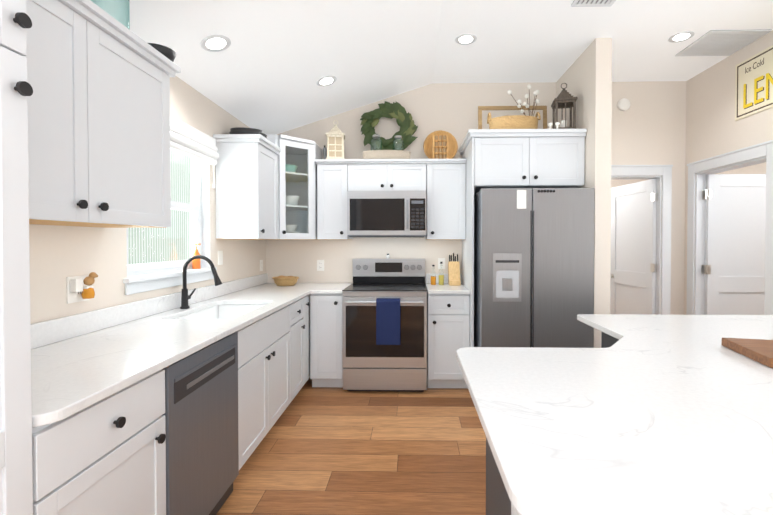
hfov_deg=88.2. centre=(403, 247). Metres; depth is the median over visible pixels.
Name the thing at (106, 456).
base cabinet
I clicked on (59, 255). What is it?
wall
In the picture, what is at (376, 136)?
mason jar
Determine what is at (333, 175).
upper cabinet
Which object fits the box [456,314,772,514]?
countertop
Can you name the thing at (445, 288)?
countertop
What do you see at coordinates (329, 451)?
floor
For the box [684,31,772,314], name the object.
wall
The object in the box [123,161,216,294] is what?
window trim
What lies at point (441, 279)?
olive oil bottle
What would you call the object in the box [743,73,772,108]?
lettering
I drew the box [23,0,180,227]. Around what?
upper cabinet
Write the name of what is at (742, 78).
sign board
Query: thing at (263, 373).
base cabinet
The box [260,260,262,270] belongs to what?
outlet
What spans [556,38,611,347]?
wall
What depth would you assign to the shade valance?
2.72 m
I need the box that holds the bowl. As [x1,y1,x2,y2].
[148,43,176,61]
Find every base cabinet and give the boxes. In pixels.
[32,370,165,514]
[236,305,289,469]
[289,294,309,402]
[310,293,342,386]
[427,292,469,388]
[486,332,618,514]
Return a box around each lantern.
[326,120,344,158]
[551,83,577,128]
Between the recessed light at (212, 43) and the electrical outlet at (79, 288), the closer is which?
the electrical outlet at (79, 288)
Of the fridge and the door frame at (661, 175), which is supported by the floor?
the fridge
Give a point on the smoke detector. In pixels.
(623, 104)
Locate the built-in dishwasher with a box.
[161,332,238,514]
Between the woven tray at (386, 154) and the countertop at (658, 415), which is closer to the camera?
the countertop at (658, 415)
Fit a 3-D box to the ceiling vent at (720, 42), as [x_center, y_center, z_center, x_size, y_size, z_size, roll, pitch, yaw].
[2.633,-1.692,3.314,0.470,0.011,0.420,0,1,1]
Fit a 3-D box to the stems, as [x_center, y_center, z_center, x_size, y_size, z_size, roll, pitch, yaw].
[1.117,-1.258,3.726,0.293,0.486,0.137,0,1,1]
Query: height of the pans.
0.113 m
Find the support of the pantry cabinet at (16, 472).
on the floor
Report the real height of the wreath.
0.589 m
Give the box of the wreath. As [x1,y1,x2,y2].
[360,101,417,149]
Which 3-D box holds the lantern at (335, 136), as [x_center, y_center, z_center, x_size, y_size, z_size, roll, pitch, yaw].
[-0.679,-1.056,3.966,0.184,0.415,0.184,0,1,-7]
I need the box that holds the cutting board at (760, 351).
[721,338,772,367]
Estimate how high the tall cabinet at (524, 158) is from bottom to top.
2.310 m
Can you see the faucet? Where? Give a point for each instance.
(185, 296)
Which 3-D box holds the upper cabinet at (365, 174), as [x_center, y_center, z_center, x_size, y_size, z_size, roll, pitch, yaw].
[-0.158,-0.697,4.009,0.760,0.301,0.338,0,1,1]
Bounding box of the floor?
[216,377,485,514]
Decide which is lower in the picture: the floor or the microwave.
the floor
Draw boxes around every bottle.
[192,243,200,268]
[323,145,326,158]
[431,265,435,284]
[439,262,443,284]
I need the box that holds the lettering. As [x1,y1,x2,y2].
[745,58,763,73]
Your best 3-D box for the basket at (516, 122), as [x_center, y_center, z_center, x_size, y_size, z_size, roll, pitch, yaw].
[0.983,-1.113,3.579,0.452,0.200,0.273,0,1,1]
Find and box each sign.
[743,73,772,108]
[744,73,772,108]
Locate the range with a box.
[342,259,427,391]
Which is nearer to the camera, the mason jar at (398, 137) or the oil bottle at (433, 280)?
the mason jar at (398, 137)
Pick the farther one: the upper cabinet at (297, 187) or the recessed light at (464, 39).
the upper cabinet at (297, 187)
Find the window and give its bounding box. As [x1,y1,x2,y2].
[128,150,201,275]
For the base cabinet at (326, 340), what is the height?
0.884 m
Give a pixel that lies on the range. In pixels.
(369, 364)
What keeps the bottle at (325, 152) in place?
on the upper cabinet at (333, 175)
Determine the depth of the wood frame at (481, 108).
3.85 m
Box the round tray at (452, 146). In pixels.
[423,130,457,158]
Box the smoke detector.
[617,98,629,110]
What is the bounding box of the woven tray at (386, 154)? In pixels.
[363,150,410,158]
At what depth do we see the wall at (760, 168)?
5.30 m
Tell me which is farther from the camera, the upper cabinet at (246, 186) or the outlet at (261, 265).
the outlet at (261, 265)
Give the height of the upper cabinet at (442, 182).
0.766 m
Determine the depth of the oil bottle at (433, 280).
4.00 m
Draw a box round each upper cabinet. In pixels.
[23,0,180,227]
[213,134,280,238]
[248,134,322,239]
[314,159,352,238]
[350,159,429,190]
[426,159,465,238]
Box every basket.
[272,275,298,285]
[487,112,540,128]
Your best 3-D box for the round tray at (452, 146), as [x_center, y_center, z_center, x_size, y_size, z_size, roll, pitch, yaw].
[0.374,-1.026,4.088,0.350,0.345,0.129,0,1,1]
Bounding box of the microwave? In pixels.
[347,190,425,236]
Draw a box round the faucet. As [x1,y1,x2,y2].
[180,255,221,308]
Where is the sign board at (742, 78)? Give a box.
[735,45,772,120]
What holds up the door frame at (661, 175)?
attached to the wall at (649, 126)
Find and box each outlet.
[66,272,97,303]
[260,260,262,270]
[317,260,323,270]
[438,258,444,268]
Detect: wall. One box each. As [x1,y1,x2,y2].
[29,75,265,323]
[266,81,685,314]
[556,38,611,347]
[611,179,649,187]
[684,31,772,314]
[716,162,765,173]
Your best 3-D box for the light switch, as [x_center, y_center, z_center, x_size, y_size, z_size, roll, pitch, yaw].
[-1.483,0.084,3.220,0.006,0.115,0.075,0,1,1]
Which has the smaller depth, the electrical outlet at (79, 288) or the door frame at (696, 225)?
the electrical outlet at (79, 288)
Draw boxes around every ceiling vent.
[571,0,615,6]
[675,29,771,55]
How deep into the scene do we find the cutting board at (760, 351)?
1.52 m
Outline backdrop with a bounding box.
[128,149,190,264]
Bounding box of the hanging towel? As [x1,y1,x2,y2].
[376,298,400,344]
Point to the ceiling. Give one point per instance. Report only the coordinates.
(270, 66)
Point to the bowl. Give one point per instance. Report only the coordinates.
(168, 53)
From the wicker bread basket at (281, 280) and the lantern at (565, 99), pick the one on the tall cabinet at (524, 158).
the lantern at (565, 99)
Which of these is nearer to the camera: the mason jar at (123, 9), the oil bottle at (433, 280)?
the mason jar at (123, 9)
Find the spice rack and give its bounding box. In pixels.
[433,134,447,158]
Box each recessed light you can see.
[200,35,230,51]
[316,76,336,85]
[455,34,476,44]
[668,31,694,42]
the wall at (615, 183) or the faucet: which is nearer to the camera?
the faucet
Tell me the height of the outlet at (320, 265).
0.115 m
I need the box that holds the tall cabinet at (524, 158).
[459,129,586,346]
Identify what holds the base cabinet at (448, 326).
on the floor
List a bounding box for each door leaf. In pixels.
[610,179,657,314]
[701,174,765,314]
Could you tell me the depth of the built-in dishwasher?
1.76 m
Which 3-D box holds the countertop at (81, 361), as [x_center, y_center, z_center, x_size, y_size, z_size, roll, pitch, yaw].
[-1.036,0.362,2.599,0.929,0.130,3.223,0,1,1]
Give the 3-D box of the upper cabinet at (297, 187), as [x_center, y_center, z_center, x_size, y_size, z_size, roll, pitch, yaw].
[-1.161,-0.548,3.896,0.613,0.945,0.611,0,1,1]
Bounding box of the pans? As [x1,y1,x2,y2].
[229,127,266,137]
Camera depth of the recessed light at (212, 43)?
2.42 m
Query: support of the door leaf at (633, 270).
in the wall at (649, 126)
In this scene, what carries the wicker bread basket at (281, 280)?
on the countertop at (81, 361)
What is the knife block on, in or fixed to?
on the countertop at (445, 288)
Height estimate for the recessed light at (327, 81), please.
0.056 m
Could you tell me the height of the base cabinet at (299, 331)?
0.884 m
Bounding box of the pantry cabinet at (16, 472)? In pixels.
[0,0,32,514]
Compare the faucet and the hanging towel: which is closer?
the faucet
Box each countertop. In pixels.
[31,273,351,426]
[426,274,469,293]
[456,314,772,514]
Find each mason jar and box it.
[91,0,129,29]
[371,134,381,149]
[393,135,403,149]
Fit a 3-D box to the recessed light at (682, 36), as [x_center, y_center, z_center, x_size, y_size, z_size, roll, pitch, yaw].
[2.235,-1.694,3.213,0.176,0.004,0.176,0,1,1]
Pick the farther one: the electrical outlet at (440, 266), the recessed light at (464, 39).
the electrical outlet at (440, 266)
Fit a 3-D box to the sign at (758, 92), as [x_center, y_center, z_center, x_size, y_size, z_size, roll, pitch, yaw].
[2.864,-1.260,2.806,0.001,0.210,1.121,0,1,1]
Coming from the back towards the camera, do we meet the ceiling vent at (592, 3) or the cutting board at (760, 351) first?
the ceiling vent at (592, 3)
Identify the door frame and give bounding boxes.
[611,165,672,314]
[686,140,772,314]
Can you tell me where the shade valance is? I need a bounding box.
[170,115,218,187]
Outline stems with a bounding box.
[507,85,539,115]
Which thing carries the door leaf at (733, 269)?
in the wall at (714, 128)
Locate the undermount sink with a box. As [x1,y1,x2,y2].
[175,305,264,318]
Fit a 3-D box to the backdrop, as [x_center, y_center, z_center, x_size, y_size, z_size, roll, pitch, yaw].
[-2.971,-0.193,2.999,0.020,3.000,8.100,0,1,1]
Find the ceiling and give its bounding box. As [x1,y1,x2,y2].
[92,0,772,134]
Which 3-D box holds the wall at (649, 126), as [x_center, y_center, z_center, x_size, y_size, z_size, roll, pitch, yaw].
[0.722,-0.271,4.242,4.670,3.120,0.150,0,1,1]
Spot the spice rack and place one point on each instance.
(436, 153)
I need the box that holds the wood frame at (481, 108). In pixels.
[478,106,546,128]
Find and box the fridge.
[474,188,594,347]
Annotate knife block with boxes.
[448,253,460,285]
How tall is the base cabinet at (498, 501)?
0.884 m
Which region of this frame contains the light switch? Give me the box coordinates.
[218,250,222,264]

